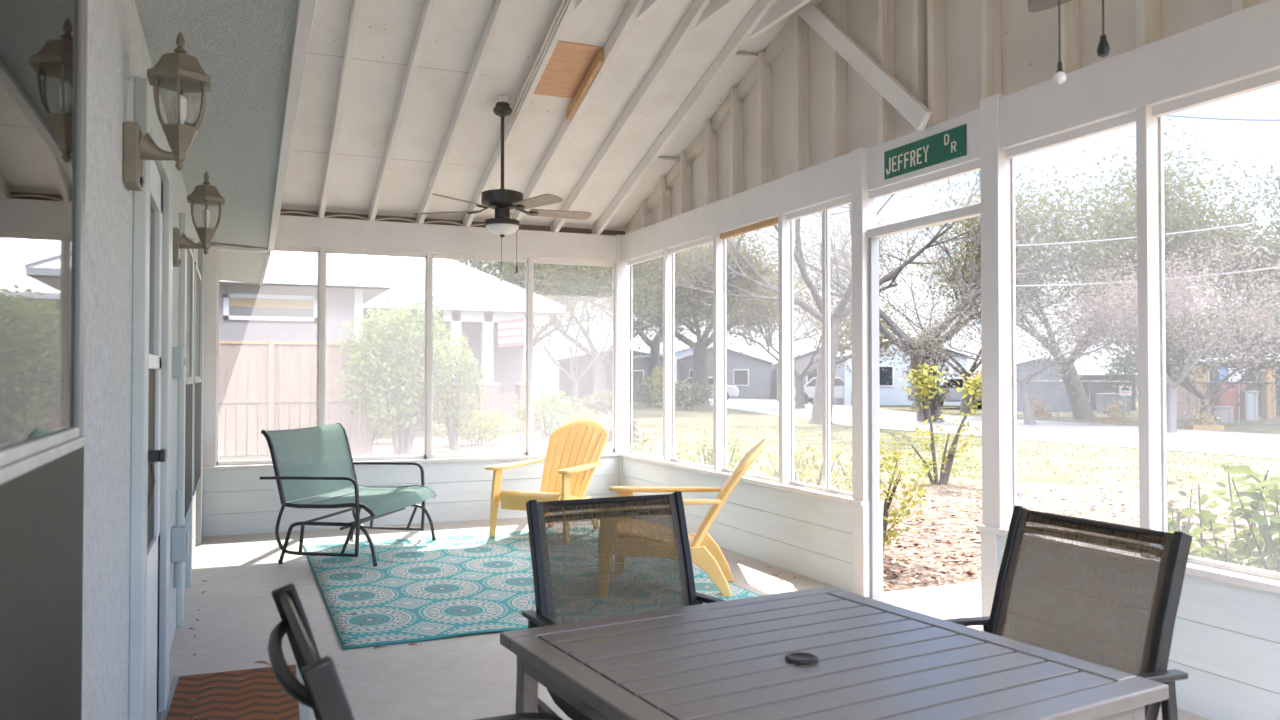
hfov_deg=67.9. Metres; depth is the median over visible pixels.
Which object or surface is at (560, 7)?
electrical cable
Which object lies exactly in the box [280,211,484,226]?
electrical cable
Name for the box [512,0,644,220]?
rafter
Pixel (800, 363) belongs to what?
house
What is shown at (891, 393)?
house
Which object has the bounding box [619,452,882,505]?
trim
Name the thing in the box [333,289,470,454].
shrub
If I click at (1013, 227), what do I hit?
window
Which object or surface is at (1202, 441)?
road
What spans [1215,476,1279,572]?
leafy shrub
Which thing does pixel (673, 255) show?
window
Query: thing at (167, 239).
trim
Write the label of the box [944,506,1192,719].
dining chair
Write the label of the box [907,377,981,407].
parked car
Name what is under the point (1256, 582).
trim
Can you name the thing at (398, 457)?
window
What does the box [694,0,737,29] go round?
tie
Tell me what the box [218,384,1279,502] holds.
lawn
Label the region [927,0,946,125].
stud
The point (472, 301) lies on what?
neighbor house
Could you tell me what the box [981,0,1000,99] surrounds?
stud
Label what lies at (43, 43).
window
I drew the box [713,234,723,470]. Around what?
trim
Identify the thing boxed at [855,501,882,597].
trim
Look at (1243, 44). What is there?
beam
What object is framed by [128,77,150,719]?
trim
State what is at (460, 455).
window
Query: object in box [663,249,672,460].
trim
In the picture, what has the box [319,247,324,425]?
trim
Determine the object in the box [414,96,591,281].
ceiling fan
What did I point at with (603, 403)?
bush
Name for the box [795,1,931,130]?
brace
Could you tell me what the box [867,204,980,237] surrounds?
trim
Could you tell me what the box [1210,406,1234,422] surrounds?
box
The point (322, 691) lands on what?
dining chair
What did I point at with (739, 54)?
block
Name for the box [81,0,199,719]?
wall
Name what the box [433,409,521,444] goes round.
shrub
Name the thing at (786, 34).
board
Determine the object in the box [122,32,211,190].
wall lantern
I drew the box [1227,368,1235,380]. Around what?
box
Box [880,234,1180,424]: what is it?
blossom tree
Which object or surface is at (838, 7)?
stud
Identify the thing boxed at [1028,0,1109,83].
ceiling fan
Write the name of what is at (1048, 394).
garden shed
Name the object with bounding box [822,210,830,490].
trim
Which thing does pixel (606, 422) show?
bush
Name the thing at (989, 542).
trim
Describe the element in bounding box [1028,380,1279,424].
fence
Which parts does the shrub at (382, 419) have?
stem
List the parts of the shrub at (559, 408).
stem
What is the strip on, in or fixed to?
attached to the rafter at (633, 7)
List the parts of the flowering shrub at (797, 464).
stem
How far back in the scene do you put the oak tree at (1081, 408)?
30.44 m
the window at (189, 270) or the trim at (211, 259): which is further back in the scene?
the trim at (211, 259)
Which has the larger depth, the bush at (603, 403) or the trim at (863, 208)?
the bush at (603, 403)
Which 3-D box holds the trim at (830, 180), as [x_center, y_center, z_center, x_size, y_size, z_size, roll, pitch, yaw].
[0.587,-1.100,7.455,0.090,0.250,3.910,0,-1,-23]
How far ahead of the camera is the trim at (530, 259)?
8.80 m
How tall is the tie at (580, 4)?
0.115 m
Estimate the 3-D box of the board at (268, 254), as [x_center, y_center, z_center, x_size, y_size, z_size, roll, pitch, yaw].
[-3.753,-0.958,9.484,0.032,0.165,3.040,0,-1,-23]
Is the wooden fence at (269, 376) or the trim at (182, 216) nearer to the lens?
the trim at (182, 216)
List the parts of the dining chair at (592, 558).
leg, arm, rail, rail, backrest, rail, arm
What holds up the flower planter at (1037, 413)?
on the lawn at (699, 418)
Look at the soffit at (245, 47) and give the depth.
3.63 m
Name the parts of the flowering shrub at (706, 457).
stem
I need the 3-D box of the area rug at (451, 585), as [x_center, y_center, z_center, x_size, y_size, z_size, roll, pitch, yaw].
[-0.900,1.396,6.342,2.373,0.017,2.980,0,-1,-23]
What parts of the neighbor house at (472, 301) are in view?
pane, pane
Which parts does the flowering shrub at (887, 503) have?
stem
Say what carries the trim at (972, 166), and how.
attached to the trim at (876, 180)
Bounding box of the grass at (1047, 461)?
[634,425,1279,547]
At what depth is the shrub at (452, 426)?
19.08 m
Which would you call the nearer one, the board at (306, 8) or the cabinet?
the board at (306, 8)
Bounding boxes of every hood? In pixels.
[147,53,211,92]
[187,184,224,205]
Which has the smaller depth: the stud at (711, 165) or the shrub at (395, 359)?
the stud at (711, 165)
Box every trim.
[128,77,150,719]
[151,92,169,180]
[158,160,173,712]
[176,213,186,626]
[186,239,193,587]
[196,241,204,545]
[203,243,217,466]
[203,452,618,470]
[208,246,267,252]
[275,215,616,261]
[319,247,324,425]
[426,252,431,458]
[527,257,532,455]
[615,235,629,452]
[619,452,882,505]
[619,456,622,485]
[621,152,850,261]
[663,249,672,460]
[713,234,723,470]
[778,214,790,484]
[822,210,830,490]
[851,147,875,593]
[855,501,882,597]
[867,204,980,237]
[868,108,979,190]
[868,237,879,597]
[870,159,979,198]
[977,524,1279,593]
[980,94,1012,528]
[981,531,998,630]
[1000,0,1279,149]
[1136,106,1161,530]
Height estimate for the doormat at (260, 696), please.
0.012 m
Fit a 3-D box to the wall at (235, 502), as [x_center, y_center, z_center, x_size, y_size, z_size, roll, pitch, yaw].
[-1.924,1.175,8.442,3.970,0.535,0.120,0,-1,-23]
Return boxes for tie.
[574,0,588,10]
[636,0,662,19]
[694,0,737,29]
[749,0,811,37]
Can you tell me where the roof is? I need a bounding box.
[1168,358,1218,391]
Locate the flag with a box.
[498,319,524,355]
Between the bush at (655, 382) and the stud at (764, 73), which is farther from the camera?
the bush at (655, 382)
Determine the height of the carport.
2.950 m
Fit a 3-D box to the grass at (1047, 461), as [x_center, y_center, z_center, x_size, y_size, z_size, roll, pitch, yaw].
[6.003,1.763,17.191,9.540,0.054,20.948,0,-1,-23]
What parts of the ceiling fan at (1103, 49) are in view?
blade, pull chain, pull chain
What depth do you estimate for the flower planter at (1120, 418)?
31.05 m
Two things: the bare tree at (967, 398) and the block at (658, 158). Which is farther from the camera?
the bare tree at (967, 398)
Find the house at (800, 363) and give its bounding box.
[772,342,851,400]
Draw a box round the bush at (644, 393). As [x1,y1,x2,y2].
[630,377,681,406]
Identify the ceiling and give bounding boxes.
[281,0,793,230]
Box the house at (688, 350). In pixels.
[660,346,707,357]
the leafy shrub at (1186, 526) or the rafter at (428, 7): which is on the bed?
the leafy shrub at (1186, 526)
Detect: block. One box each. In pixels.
[656,157,679,161]
[735,52,757,58]
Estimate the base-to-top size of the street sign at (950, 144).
0.160 m
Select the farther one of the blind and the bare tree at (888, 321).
the bare tree at (888, 321)
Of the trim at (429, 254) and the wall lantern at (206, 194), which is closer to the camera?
the wall lantern at (206, 194)
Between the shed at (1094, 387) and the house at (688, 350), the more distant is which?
the house at (688, 350)
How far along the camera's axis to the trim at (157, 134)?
3.29 m
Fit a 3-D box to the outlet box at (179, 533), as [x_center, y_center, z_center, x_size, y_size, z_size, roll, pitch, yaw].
[-2.185,0.846,4.513,0.075,0.460,0.100,0,-1,-23]
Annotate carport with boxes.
[630,353,679,383]
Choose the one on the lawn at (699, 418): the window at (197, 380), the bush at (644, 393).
the bush at (644, 393)
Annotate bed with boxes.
[794,476,1279,591]
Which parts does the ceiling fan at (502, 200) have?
blade, blade, blade arm, blade arm, pull chain, lamp shade, blade arm, blade arm, blade, blade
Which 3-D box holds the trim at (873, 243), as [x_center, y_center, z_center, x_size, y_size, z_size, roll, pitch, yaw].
[1.379,0.337,5.594,0.055,2.115,0.030,0,-1,-23]
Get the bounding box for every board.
[259,251,270,285]
[268,0,316,250]
[625,0,822,233]
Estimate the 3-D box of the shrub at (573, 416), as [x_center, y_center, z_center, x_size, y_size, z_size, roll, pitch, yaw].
[-1.234,1.507,21.983,1.242,0.796,1.128,0,-1,6]
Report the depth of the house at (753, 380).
62.23 m
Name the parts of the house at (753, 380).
pane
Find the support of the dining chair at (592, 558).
on the floor
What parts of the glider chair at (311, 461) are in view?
rail, arm, backrest, leg frame, seat rail, rail, seat, arm, leg frame, seat rail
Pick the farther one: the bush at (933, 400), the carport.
the carport
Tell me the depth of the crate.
32.69 m
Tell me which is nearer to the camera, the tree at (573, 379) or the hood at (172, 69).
the hood at (172, 69)
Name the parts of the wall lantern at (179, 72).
plate, arm, lamp shade, bulb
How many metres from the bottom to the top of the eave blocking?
0.190 m
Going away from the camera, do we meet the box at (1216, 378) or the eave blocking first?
the eave blocking
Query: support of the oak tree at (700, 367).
on the lawn at (699, 418)
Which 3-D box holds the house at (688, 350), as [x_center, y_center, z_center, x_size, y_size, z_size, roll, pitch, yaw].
[3.789,0.812,71.996,9.000,3.800,7.500,0,-1,-8]
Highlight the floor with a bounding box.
[156,517,1209,719]
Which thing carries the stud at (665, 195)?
attached to the wall at (1029, 46)
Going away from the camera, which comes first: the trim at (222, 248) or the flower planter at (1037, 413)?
the trim at (222, 248)
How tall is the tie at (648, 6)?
0.115 m
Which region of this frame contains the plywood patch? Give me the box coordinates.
[533,41,603,98]
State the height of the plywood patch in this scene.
0.203 m
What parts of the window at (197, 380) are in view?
glass, meeting rail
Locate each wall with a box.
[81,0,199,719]
[203,456,618,536]
[622,457,1279,719]
[636,0,1267,229]
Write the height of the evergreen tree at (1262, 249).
7.726 m
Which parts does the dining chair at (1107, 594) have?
arm, rail, backrest, rail, arm, rail, leg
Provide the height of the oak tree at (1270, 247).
10.002 m
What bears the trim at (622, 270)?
attached to the wall at (235, 502)
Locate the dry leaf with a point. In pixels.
(263, 662)
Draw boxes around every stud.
[641,201,651,228]
[660,178,670,221]
[680,152,691,213]
[705,120,717,204]
[730,88,742,195]
[758,52,771,185]
[794,12,809,172]
[831,0,847,158]
[878,0,895,143]
[913,0,928,130]
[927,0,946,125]
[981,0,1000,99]
[1057,0,1079,73]
[1136,0,1160,47]
[1232,0,1258,12]
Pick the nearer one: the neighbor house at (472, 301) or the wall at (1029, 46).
the wall at (1029, 46)
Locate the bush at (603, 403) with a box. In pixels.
[578,390,634,416]
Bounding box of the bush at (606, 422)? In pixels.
[591,411,641,441]
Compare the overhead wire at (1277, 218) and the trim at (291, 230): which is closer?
the trim at (291, 230)
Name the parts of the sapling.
stem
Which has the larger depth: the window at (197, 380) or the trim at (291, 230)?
the trim at (291, 230)
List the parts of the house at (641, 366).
pane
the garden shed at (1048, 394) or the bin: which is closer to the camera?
the bin
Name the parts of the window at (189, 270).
glass, meeting rail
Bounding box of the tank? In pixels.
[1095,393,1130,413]
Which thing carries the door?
in the wall at (117, 50)
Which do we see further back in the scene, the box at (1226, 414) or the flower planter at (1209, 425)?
the box at (1226, 414)
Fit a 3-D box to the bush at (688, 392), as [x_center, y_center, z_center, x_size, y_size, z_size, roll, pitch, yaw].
[2.058,1.516,41.990,2.765,1.453,2.858,0,-1,-23]
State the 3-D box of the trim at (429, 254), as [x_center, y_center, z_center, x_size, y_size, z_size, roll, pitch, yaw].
[-1.880,-0.040,8.465,0.042,1.835,0.070,0,-1,-23]
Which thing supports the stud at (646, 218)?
attached to the wall at (1029, 46)
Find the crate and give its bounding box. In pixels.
[1195,366,1207,418]
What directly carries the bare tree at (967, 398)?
on the lawn at (699, 418)
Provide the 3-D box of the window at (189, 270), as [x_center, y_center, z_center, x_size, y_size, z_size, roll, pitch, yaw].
[-2.668,0.106,5.423,0.186,1.530,0.830,0,-1,-23]
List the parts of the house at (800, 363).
pane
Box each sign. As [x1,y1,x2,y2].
[884,124,966,178]
[1119,386,1131,416]
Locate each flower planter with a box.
[1030,395,1051,416]
[1099,392,1133,421]
[1184,398,1223,429]
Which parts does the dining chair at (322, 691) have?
rail, rail, backrest, rail, arm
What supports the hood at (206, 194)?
attached to the wall lantern at (206, 194)
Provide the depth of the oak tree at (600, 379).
46.02 m
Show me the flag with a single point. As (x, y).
(510, 332)
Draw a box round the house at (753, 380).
[677,345,796,398]
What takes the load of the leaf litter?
on the bed
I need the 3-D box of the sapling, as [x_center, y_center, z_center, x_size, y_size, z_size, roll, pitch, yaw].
[4.225,0.902,13.076,1.514,1.756,0.793,0,-1,1]
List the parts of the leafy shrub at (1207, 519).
stem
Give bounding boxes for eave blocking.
[280,209,624,235]
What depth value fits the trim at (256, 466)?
8.41 m
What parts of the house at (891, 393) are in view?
pane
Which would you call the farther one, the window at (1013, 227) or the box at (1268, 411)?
the box at (1268, 411)
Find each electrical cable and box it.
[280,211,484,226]
[511,0,564,114]
[514,0,569,116]
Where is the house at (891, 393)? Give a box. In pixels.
[833,336,972,404]
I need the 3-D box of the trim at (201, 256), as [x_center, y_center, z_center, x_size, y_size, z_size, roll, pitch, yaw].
[-3.471,0.256,7.502,0.035,2.340,0.430,0,-1,-23]
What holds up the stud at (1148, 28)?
attached to the wall at (1029, 46)
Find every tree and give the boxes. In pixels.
[453,259,610,344]
[457,238,745,399]
[478,262,693,418]
[525,231,770,399]
[552,229,821,405]
[636,150,1064,423]
[662,259,932,407]
[703,259,847,346]
[729,181,1128,421]
[840,199,1072,413]
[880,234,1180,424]
[890,119,1279,419]
[1028,213,1279,432]
[1049,152,1279,417]
[1079,276,1279,423]
[1089,212,1279,392]
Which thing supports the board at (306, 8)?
attached to the soffit at (245, 47)
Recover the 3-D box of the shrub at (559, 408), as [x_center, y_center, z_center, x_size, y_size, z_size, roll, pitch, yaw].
[-2.163,1.295,23.000,1.550,1.253,1.472,0,-1,24]
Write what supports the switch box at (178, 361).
attached to the wall at (117, 50)
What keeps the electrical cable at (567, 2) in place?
attached to the rafter at (512, 124)
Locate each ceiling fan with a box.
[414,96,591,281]
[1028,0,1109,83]
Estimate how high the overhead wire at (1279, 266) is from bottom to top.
1.078 m
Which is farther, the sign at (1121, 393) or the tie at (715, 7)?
the sign at (1121, 393)
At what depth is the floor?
4.67 m
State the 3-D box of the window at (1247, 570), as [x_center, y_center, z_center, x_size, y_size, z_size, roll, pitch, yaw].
[2.300,-0.124,3.444,0.053,1.835,0.938,0,-1,-23]
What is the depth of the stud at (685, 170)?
7.98 m
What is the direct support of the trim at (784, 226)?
attached to the wall at (1226, 637)
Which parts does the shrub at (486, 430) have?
stem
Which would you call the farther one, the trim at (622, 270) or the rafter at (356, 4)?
the trim at (622, 270)
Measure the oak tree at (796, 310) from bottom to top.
12.072 m
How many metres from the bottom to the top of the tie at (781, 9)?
0.115 m
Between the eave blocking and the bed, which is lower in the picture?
the bed
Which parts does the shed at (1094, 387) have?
lid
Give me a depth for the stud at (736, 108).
7.16 m
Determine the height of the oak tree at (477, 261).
14.171 m
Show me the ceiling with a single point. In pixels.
(387, 29)
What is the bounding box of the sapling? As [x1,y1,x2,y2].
[890,362,981,484]
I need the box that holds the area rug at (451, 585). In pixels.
[303,530,760,648]
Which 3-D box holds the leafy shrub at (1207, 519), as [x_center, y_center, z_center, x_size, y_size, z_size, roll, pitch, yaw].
[2.665,1.003,4.328,0.849,1.206,0.847,0,-1,-23]
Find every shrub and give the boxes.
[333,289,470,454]
[373,403,397,442]
[433,333,486,450]
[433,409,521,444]
[511,388,586,437]
[560,409,612,425]
[675,438,755,473]
[751,443,851,490]
[831,440,928,555]
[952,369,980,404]
[1135,458,1279,570]
[1167,478,1222,558]
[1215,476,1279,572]
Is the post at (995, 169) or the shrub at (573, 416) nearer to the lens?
the post at (995, 169)
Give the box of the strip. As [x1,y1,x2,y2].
[567,51,603,120]
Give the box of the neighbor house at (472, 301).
[219,251,565,451]
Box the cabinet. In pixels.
[1213,383,1243,419]
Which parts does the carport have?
post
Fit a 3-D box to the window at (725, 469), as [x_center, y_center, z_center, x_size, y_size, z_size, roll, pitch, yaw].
[0.821,-0.066,6.926,0.053,1.835,0.915,0,-1,-23]
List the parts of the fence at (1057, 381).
fence post, fence post, fence post, rail, fence post, fence post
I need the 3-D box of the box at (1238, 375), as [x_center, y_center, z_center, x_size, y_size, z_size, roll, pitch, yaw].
[20.989,1.187,33.385,0.320,1.750,0.560,0,-1,9]
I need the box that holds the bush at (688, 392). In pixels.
[655,378,712,409]
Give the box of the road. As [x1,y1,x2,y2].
[689,398,1279,457]
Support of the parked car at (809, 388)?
on the road
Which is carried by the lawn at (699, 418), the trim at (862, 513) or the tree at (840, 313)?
the tree at (840, 313)
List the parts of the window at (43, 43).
glass, meeting rail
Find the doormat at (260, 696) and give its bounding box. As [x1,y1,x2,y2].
[159,664,309,719]
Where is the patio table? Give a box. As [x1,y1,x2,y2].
[500,586,1168,719]
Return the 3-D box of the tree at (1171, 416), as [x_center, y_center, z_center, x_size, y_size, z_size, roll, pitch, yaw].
[14.027,-0.870,24.544,7.079,5.781,7.350,0,-1,16]
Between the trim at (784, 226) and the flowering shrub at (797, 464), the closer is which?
the trim at (784, 226)
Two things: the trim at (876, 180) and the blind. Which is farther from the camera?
the blind
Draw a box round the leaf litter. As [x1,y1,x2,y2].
[883,485,1278,591]
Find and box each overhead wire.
[1016,218,1279,245]
[1016,266,1279,286]
[1166,115,1279,120]
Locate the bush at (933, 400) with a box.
[898,331,957,421]
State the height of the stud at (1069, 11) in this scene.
1.246 m
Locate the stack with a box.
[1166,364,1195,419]
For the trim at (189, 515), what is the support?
attached to the wall at (117, 50)
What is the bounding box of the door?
[146,160,166,719]
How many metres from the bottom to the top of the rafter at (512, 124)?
1.668 m
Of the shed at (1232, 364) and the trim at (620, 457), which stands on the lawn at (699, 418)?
the shed at (1232, 364)
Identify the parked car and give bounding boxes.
[675,377,738,399]
[794,377,851,404]
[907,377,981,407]
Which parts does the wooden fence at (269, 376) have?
fence post, rail, cap rail, fence post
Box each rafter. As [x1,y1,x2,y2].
[318,0,362,217]
[368,0,435,220]
[416,0,507,223]
[463,0,576,226]
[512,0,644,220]
[550,0,710,231]
[592,0,775,234]
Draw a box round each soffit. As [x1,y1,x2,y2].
[135,0,298,248]
[218,243,265,283]
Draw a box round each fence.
[218,339,372,455]
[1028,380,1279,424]
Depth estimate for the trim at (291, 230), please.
8.46 m
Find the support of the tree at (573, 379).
on the lawn at (699, 418)
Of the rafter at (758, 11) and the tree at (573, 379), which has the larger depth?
the tree at (573, 379)
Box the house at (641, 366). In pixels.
[555,349,683,398]
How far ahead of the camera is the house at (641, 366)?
62.90 m
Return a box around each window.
[0,0,87,719]
[184,249,192,521]
[193,261,201,495]
[216,244,319,465]
[324,247,426,460]
[432,253,527,458]
[533,258,614,454]
[627,251,662,459]
[669,236,712,468]
[720,217,778,481]
[786,195,851,496]
[789,220,822,490]
[1005,112,1135,509]
[1152,69,1279,580]
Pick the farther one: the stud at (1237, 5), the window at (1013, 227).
the window at (1013, 227)
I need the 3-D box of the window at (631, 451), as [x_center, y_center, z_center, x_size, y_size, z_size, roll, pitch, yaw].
[0.079,-0.036,8.675,0.053,1.835,0.895,0,-1,-23]
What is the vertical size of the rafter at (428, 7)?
1.668 m
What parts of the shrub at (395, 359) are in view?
stem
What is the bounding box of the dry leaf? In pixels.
[254,661,271,665]
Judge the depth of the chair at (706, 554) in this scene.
5.64 m
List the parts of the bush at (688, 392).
stem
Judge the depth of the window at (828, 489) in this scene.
6.06 m
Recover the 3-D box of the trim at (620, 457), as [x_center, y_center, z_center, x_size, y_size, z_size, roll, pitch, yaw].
[-0.178,1.186,9.099,0.042,0.535,0.035,0,-1,-23]
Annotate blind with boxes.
[229,297,313,308]
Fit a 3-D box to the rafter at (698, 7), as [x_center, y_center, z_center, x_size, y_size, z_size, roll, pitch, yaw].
[-0.003,-1.953,7.077,0.040,1.668,4.670,0,-1,-23]
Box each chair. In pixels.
[259,422,436,565]
[267,583,562,719]
[485,419,608,536]
[522,491,724,719]
[609,438,768,596]
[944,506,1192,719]
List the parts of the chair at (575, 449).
leg, arm, seat, leg, backrest, leg, arm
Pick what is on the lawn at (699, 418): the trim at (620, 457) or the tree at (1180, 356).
the tree at (1180, 356)
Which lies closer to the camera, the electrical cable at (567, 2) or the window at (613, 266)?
the electrical cable at (567, 2)
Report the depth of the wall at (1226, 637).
3.72 m
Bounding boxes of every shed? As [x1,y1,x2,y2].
[1016,357,1070,410]
[1079,375,1136,409]
[1189,362,1279,414]
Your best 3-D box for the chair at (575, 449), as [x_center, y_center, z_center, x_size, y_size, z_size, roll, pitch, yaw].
[-0.686,0.972,7.899,0.790,0.922,1.039,0,-1,25]
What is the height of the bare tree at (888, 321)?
8.359 m
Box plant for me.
[604,432,656,454]
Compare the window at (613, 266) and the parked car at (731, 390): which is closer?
the window at (613, 266)
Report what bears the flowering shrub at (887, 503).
on the bed
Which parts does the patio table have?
leg, leg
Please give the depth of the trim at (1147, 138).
3.87 m
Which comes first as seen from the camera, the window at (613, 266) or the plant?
the window at (613, 266)
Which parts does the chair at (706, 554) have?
leg, arm, seat, arm, leg, leg, backrest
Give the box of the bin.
[1241,391,1259,420]
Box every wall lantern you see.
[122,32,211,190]
[173,172,224,266]
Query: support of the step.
on the bed
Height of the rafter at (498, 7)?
1.668 m
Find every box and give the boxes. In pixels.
[171,489,188,587]
[172,347,186,377]
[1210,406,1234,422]
[1213,367,1226,380]
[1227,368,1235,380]
[1236,369,1245,380]
[1261,369,1275,418]
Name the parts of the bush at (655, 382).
stem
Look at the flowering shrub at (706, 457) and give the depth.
9.26 m
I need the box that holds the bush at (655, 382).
[644,365,662,407]
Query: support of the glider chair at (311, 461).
on the area rug at (451, 585)
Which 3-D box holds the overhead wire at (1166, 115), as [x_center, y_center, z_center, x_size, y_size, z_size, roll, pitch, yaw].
[15.410,-6.250,24.107,7.583,0.369,0.036,0,-1,0]
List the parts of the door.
chain, glass, handle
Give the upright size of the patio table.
0.728 m
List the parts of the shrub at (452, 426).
stem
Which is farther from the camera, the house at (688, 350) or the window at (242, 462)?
the house at (688, 350)
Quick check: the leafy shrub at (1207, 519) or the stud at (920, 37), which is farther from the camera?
the stud at (920, 37)
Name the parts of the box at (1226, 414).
lid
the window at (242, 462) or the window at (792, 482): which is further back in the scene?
the window at (242, 462)
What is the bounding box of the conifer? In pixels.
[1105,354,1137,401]
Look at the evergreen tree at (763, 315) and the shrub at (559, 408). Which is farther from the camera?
the evergreen tree at (763, 315)
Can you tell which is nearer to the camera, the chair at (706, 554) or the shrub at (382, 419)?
the chair at (706, 554)
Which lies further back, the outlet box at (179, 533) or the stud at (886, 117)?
the stud at (886, 117)
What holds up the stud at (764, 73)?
attached to the wall at (1029, 46)
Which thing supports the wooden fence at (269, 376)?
on the lawn at (699, 418)
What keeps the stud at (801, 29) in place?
attached to the wall at (1029, 46)
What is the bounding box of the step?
[883,581,980,626]

